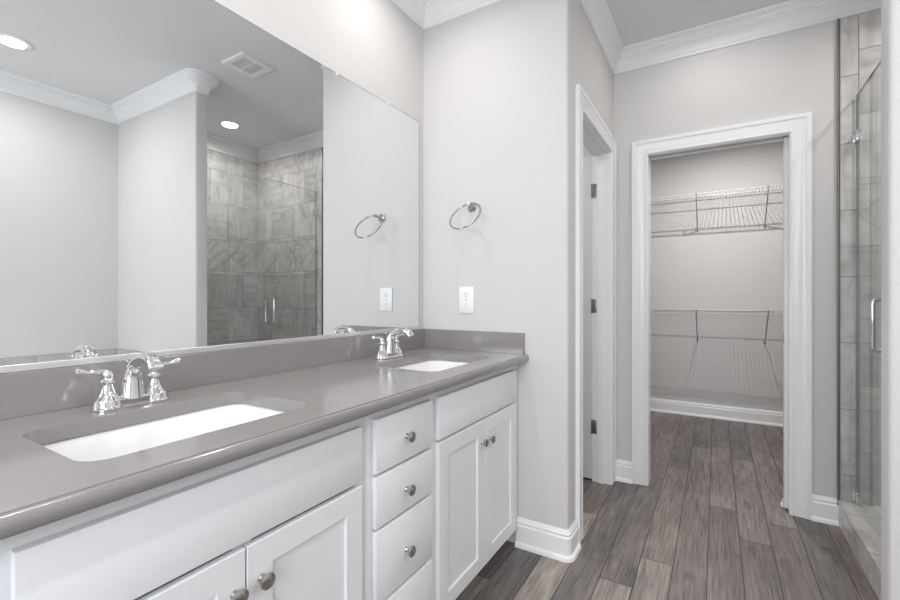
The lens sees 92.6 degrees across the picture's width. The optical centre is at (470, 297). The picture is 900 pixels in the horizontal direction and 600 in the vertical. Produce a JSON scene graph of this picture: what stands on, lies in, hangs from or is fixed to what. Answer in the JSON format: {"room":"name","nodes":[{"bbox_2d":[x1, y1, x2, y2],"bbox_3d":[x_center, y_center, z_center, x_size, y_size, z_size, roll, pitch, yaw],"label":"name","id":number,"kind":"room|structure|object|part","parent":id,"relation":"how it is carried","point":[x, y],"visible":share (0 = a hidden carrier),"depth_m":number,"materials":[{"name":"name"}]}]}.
{"room":"bathroom","nodes":[
{"label":"bathroom","id":0,"kind":"room"},
{"bbox_2d":[214,0,422,328],"bbox_3d":[-1.192,-0.196,0.811,0.120,2.750,3.665,0,0,30],"label":"wall","id":1,"kind":"structure","parent":0,"point":[374,45],"depth_m":1.93,"materials":[{"name":"white paint"}]},
{"bbox_2d":[0,0,418,373],"bbox_3d":[-0.844,-0.386,1.288,0.009,1.108,2.298,0,0,30],"label":"wall mirror","id":2,"kind":"object","parent":1,"relation":"attached to","point":[177,177],"visible":1,"depth_m":1.27,"materials":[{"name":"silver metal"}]},
{"bbox_2d":[0,328,424,419],"bbox_3d":[-0.688,0.219,1.550,0.019,0.100,1.779,0,0,30],"label":"backsplash","id":3,"kind":"structure","parent":1,"relation":"attached to","point":[23,393],"depth_m":1.28,"materials":[{"name":"grey stone"}]},
{"bbox_2d":[390,0,425,30],"bbox_3d":[-1.089,-1.508,0.793,0.076,0.127,3.495,0,0,30],"label":"trim","id":4,"kind":"structure","parent":1,"relation":"attached to","point":[414,9],"depth_m":2.22,"materials":[{"name":"white paint"}]},
{"bbox_2d":[424,0,623,74],"bbox_3d":[0.353,-1.508,2.510,0.875,0.127,1.071,0,0,30],"label":"trim","id":5,"kind":"structure","parent":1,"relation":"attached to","point":[598,13],"depth_m":2.27,"materials":[{"name":"white paint"}]},
{"bbox_2d":[423,0,579,542],"bbox_3d":[-0.347,-0.196,2.494,1.922,2.750,0.195,0,0,30],"label":"wall","id":6,"kind":"structure","parent":0,"point":[500,79],"depth_m":2.05,"materials":[{"name":"white paint"}]},
{"bbox_2d":[449,202,480,229],"bbox_3d":[-0.015,-0.402,2.105,0.174,0.159,0.149,0,0,30],"label":"towel ring","id":7,"kind":"object","parent":6,"relation":"attached to","point":[471,206],"visible":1,"depth_m":2.12,"materials":[{"name":"silver metal"}]},
{"bbox_3d":[-0.005,-0.456,2.152,0.050,0.050,0.058,0,0,30],"label":"wall post","id":8,"kind":"part","parent":7,"relation":"part of","materials":[{"name":"silver metal"}]},
{"bbox_2d":[459,287,473,312],"bbox_3d":[-0.021,0.014,2.190,0.088,0.134,0.008,0,0,30],"label":"power outlet","id":9,"kind":"object","parent":6,"relation":"attached to","point":[466,294],"visible":1,"depth_m":2.19,"materials":[{"name":"white plastic"}]},
{"bbox_2d":[463,302,468,308],"bbox_3d":[-0.023,0.041,2.188,0.037,0.033,0.002,0,0,30],"label":"receptacle","id":10,"kind":"object","parent":9,"relation":"attached to","point":[465,304],"depth_m":2.19,"materials":[{"name":"white plastic"}]},
{"bbox_2d":[463,291,468,297],"bbox_3d":[-0.023,-0.013,2.188,0.037,0.033,0.002,0,0,30],"label":"receptacle","id":11,"kind":"object","parent":9,"relation":"attached to","point":[465,293],"depth_m":2.19,"materials":[{"name":"white plastic"}]},
{"bbox_2d":[425,329,524,353],"bbox_3d":[0.005,0.219,2.168,0.570,0.100,0.019,0,0,30],"label":"backsplash","id":12,"kind":"structure","parent":6,"relation":"attached to","point":[483,341],"depth_m":2.14,"materials":[{"name":"grey stone"}]},
{"bbox_2d":[515,516,581,562],"bbox_3d":[0.366,1.113,2.023,0.278,0.131,0.146,0,0,30],"label":"baseboard","id":13,"kind":"structure","parent":6,"relation":"attached to","point":[556,543],"depth_m":1.97,"materials":[{"name":"white wood"}]},
{"bbox_2d":[580,3,613,136],"bbox_3d":[0.686,-0.196,2.476,0.112,2.750,0.800,0,0,30],"label":"wall","id":14,"kind":"structure","parent":0,"point":[596,75],"depth_m":2.37,"materials":[{"name":"white paint"}]},
{"bbox_2d":[583,156,596,478],"bbox_3d":[0.495,0.130,2.906,0.701,2.074,0.101,0,0,30],"label":"door","id":15,"kind":"structure","parent":14,"relation":"in","point":[589,189],"depth_m":2.77,"materials":[{"name":"white wood"}]},
{"bbox_2d":[576,84,616,543],"bbox_3d":[0.720,0.087,2.403,0.020,2.184,0.863,0,0,30],"label":"trim","id":16,"kind":"structure","parent":14,"relation":"attached to","point":[584,106],"depth_m":2.09,"materials":[{"name":"white wood"}]},
{"bbox_2d":[583,115,610,484],"bbox_3d":[0.663,0.125,2.436,0.114,2.108,0.713,0,0,30],"label":"trim","id":17,"kind":"structure","parent":14,"relation":"attached to","point":[601,155],"depth_m":2.72,"materials":[{"name":"white wood"}]},
{"bbox_2d":[455,411,877,599],"bbox_3d":[0.463,1.209,1.584,4.231,0.060,6.650,0,0,30],"label":"floor","id":18,"kind":"structure","parent":0,"point":[709,522],"depth_m":2.06,"materials":[{"name":"grey wood"}]},
{"bbox_2d":[0,417,362,599],"bbox_3d":[-0.688,0.741,0.966,0.596,0.876,0.725,0,0,30],"label":"base cabinet","id":19,"kind":"object","parent":18,"relation":"on","point":[285,521],"visible":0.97,"depth_m":0.81,"materials":[{"name":"white wood"}]},
{"bbox_3d":[-0.532,0.787,0.713,0.018,0.583,0.322,0,0,30],"label":"door","id":20,"kind":"part","parent":19,"relation":"part of","materials":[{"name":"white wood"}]},
{"bbox_3d":[-0.444,0.573,0.821,0.028,0.032,0.032,0,0,30],"label":"knob","id":21,"kind":"part","parent":19,"relation":"part of","materials":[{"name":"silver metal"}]},
{"bbox_2d":[0,347,528,539],"bbox_3d":[-0.431,0.285,1.404,0.610,0.034,1.779,0,0,30],"label":"countertop","id":22,"kind":"structure","parent":19,"relation":"on","point":[40,486],"depth_m":0.92,"materials":[{"name":"grey stone"}]},
{"bbox_2d":[75,352,180,412],"bbox_3d":[-0.838,0.200,1.058,0.177,0.136,0.178,0,0,-21],"label":"faucet","id":23,"kind":"object","parent":22,"relation":"on","point":[132,392],"visible":1,"depth_m":1.05,"materials":[{"name":"silver metal"}]},
{"bbox_3d":[-0.882,0.177,1.007,0.015,0.028,0.070,0,0,26],"label":"lever","id":24,"kind":"part","parent":23,"relation":"part of","materials":[{"name":"silver metal"}]},
{"bbox_3d":[-0.871,0.222,1.031,0.066,0.093,0.066,0,0,30],"label":"handle","id":25,"kind":"part","parent":23,"relation":"part of","materials":[{"name":"silver metal"}]},
{"bbox_3d":[-0.847,0.256,1.074,0.052,0.024,0.157,0,0,30],"label":"plate","id":26,"kind":"part","parent":23,"relation":"part of","materials":[{"name":"silver metal"}]},
{"bbox_3d":[-0.801,0.191,1.048,0.162,0.117,0.057,0,0,30],"label":"spout","id":27,"kind":"part","parent":23,"relation":"part of","materials":[{"name":"silver metal"}]},
{"bbox_3d":[-0.822,0.222,1.117,0.066,0.093,0.066,0,0,30],"label":"handle","id":28,"kind":"part","parent":23,"relation":"part of","materials":[{"name":"silver metal"}]},
{"bbox_3d":[-0.807,0.177,1.139,0.015,0.028,0.070,0,0,34],"label":"lever","id":29,"kind":"part","parent":23,"relation":"part of","materials":[{"name":"silver metal"}]},
{"bbox_2d":[41,403,284,461],"bbox_3d":[-0.645,0.382,0.963,0.376,0.159,0.504,0,0,30],"label":"undermount sink","id":30,"kind":"object","parent":22,"relation":"in","point":[116,442],"visible":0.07,"depth_m":1.06,"materials":[{"name":"white ceramic"}]},
{"bbox_2d":[372,328,413,359],"bbox_3d":[-0.354,0.200,1.904,0.177,0.136,0.178,0,0,-21],"label":"faucet","id":31,"kind":"object","parent":22,"relation":"on","point":[390,348],"visible":1,"depth_m":1.89,"materials":[{"name":"silver metal"}]},
{"bbox_3d":[-0.387,0.222,1.877,0.066,0.093,0.066,0,0,30],"label":"handle","id":32,"kind":"part","parent":31,"relation":"part of","materials":[{"name":"silver metal"}]},
{"bbox_3d":[-0.363,0.256,1.919,0.052,0.024,0.157,0,0,30],"label":"plate","id":33,"kind":"part","parent":31,"relation":"part of","materials":[{"name":"silver metal"}]},
{"bbox_3d":[-0.318,0.191,1.893,0.162,0.117,0.057,0,0,30],"label":"spout","id":34,"kind":"part","parent":31,"relation":"part of","materials":[{"name":"silver metal"}]},
{"bbox_3d":[-0.339,0.222,1.962,0.066,0.093,0.066,0,0,30],"label":"handle","id":35,"kind":"part","parent":31,"relation":"part of","materials":[{"name":"silver metal"}]},
{"bbox_2d":[395,360,469,370],"bbox_3d":[-0.156,0.382,1.817,0.376,0.159,0.504,0,0,30],"label":"undermount sink","id":36,"kind":"object","parent":22,"relation":"in","point":[429,365],"visible":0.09,"depth_m":2.04,"materials":[{"name":"white ceramic"}]},
{"bbox_3d":[-0.415,0.573,0.871,0.028,0.032,0.032,0,0,30],"label":"knob","id":37,"kind":"part","parent":19,"relation":"part of","materials":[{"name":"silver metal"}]},
{"bbox_3d":[-0.370,0.787,0.996,0.018,0.583,0.320,0,0,30],"label":"door","id":38,"kind":"part","parent":19,"relation":"part of","materials":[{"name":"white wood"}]},
{"bbox_2d":[363,395,431,599],"bbox_3d":[-0.430,0.741,1.417,0.596,0.876,0.312,0,0,30],"label":"base cabinet","id":39,"kind":"object","parent":18,"relation":"on","point":[397,440],"visible":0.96,"depth_m":1.26,"materials":[{"name":"white wood"}]},
{"bbox_3d":[-0.199,0.748,1.295,0.018,0.200,0.267,0,0,30],"label":"drawer","id":40,"kind":"part","parent":39,"relation":"part of","materials":[{"name":"white wood"}]},
{"bbox_3d":[-0.199,0.567,1.295,0.018,0.141,0.267,0,0,30],"label":"drawer","id":41,"kind":"part","parent":39,"relation":"part of","materials":[{"name":"white wood"}]},
{"bbox_3d":[-0.199,0.411,1.295,0.018,0.151,0.267,0,0,30],"label":"drawer","id":42,"kind":"part","parent":39,"relation":"part of","materials":[{"name":"white wood"}]},
{"bbox_3d":[-0.199,0.969,1.295,0.018,0.219,0.267,0,0,30],"label":"drawer","id":43,"kind":"part","parent":39,"relation":"part of","materials":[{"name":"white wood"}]},
{"bbox_3d":[-0.180,0.757,1.282,0.028,0.032,0.032,0,0,30],"label":"knob","id":44,"kind":"part","parent":39,"relation":"part of","materials":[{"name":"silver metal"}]},
{"bbox_3d":[-0.180,0.575,1.282,0.028,0.032,0.032,0,0,30],"label":"knob","id":45,"kind":"part","parent":39,"relation":"part of","materials":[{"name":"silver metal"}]},
{"bbox_3d":[-0.180,0.416,1.282,0.028,0.032,0.032,0,0,30],"label":"knob","id":46,"kind":"part","parent":39,"relation":"part of","materials":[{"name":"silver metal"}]},
{"bbox_2d":[430,365,516,599],"bbox_3d":[-0.174,0.741,1.865,0.596,0.876,0.720,0,0,30],"label":"base cabinet","id":47,"kind":"object","parent":18,"relation":"on","point":[474,446],"visible":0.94,"depth_m":1.64,"materials":[{"name":"white wood"}]},
{"bbox_3d":[-0.032,0.785,1.588,0.018,0.588,0.330,0,0,30],"label":"door","id":48,"kind":"part","parent":47,"relation":"part of","materials":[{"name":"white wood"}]},
{"bbox_3d":[0.057,0.574,1.697,0.028,0.032,0.032,0,0,30],"label":"knob","id":49,"kind":"part","parent":47,"relation":"part of","materials":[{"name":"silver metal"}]},
{"bbox_3d":[0.087,0.577,1.749,0.028,0.032,0.032,0,0,30],"label":"knob","id":50,"kind":"part","parent":47,"relation":"part of","materials":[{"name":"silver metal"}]},
{"bbox_3d":[0.128,0.785,1.867,0.018,0.588,0.307,0,0,30],"label":"door","id":51,"kind":"part","parent":47,"relation":"part of","materials":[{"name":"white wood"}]},
{"bbox_2d":[838,500,880,599],"bbox_3d":[1.691,1.113,1.702,0.154,0.130,1.121,0,0,30],"label":"shower curb","id":52,"kind":"object","parent":18,"relation":"on","point":[860,525],"visible":0.71,"depth_m":1.94,"materials":[{"name":"stone"}]},
{"bbox_2d":[607,0,789,45],"bbox_3d":[0.463,-1.621,1.584,4.231,0.100,6.650,0,0,30],"label":"ceiling","id":53,"kind":"structure","parent":0,"point":[636,21],"depth_m":2.37,"materials":[{"name":"white paint"}]},
{"bbox_2d":[583,20,838,525],"bbox_3d":[1.121,-0.196,2.734,4.231,2.750,0.140,0,0,30],"label":"wall","id":54,"kind":"structure","parent":0,"point":[793,72],"depth_m":2.39,"materials":[{"name":"white paint"}]},
{"bbox_2d":[652,136,787,508],"bbox_3d":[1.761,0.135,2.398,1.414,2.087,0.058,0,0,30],"label":"door","id":55,"kind":"structure","parent":54,"relation":"in","point":[784,503],"depth_m":2.38,"materials":[{"name":"white wood"}]},
{"bbox_2d":[632,112,811,519],"bbox_3d":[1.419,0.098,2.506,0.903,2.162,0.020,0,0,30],"label":"trim","id":56,"kind":"structure","parent":54,"relation":"attached to","point":[799,126],"depth_m":2.32,"materials":[{"name":"white wood"}]},
{"bbox_2d":[615,0,880,74],"bbox_3d":[1.840,-1.508,2.233,2.133,0.127,0.076,0,0,30],"label":"trim","id":57,"kind":"structure","parent":54,"relation":"attached to","point":[792,15],"depth_m":2.42,"materials":[{"name":"white paint"}]},
{"bbox_2d":[837,18,838,505],"bbox_3d":[1.908,-0.133,2.231,0.009,2.623,0.014,0,0,30],"label":"trim","id":58,"kind":"structure","parent":54,"relation":"attached to","point":[838,18],"depth_m":2.23,"materials":[{"name":"grey metal"}]},
{"bbox_2d":[651,141,782,411],"bbox_3d":[2.466,-0.196,4.211,2.600,2.750,0.100,0,0,30],"label":"wall","id":59,"kind":"structure","parent":0,"point":[734,261],"depth_m":4.19,"materials":[{"name":"white paint"}]},
{"bbox_2d":[651,398,782,426],"bbox_3d":[2.434,1.113,4.155,2.400,0.131,0.030,0,0,30],"label":"baseboard","id":60,"kind":"structure","parent":59,"relation":"attached to","point":[748,415],"depth_m":4.17,"materials":[{"name":"white wood"}]},
{"bbox_2d":[651,184,782,231],"bbox_3d":[2.363,-0.811,4.031,2.396,0.322,0.315,0,0,30],"label":"wire shelf","id":61,"kind":"object","parent":59,"relation":"attached to","point":[767,188],"visible":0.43,"depth_m":4.00,"materials":[{"name":"grey metal"}]},
{"bbox_2d":[651,308,782,343],"bbox_3d":[2.363,0.274,4.031,2.396,0.322,0.315,0,0,30],"label":"wire shelf","id":62,"kind":"object","parent":59,"relation":"attached to","point":[662,309],"visible":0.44,"depth_m":3.95,"materials":[{"name":"grey metal"}]},
{"bbox_2d":[839,8,880,510],"bbox_3d":[2.349,-0.133,1.980,0.999,2.623,0.010,0,0,30],"label":"wall","id":63,"kind":"structure","parent":0,"point":[859,34],"depth_m":2.18,"materials":[{"name":"stone"}]},
{"bbox_2d":[853,60,880,504],"bbox_3d":[1.829,0.009,1.949,0.131,2.063,0.560,0,0,30],"label":"shower door","id":64,"kind":"structure","parent":63,"relation":"attached to","point":[857,134],"depth_m":2.18,"materials":[{"name":"clear glass"}]},
{"bbox_3d":[1.716,0.116,1.751,0.131,0.227,0.017,0,0,30],"label":"pull handle","id":65,"kind":"part","parent":64,"relation":"part of","materials":[{"name":"silver metal"}]},
{"bbox_2d":[881,0,899,599],"bbox_3d":[1.735,-0.196,0.969,1.191,2.750,0.085,0,0,30],"label":"wall","id":66,"kind":"structure","parent":0,"point":[890,9],"depth_m":1.23,"materials":[{"name":"white paint"}]}
]}

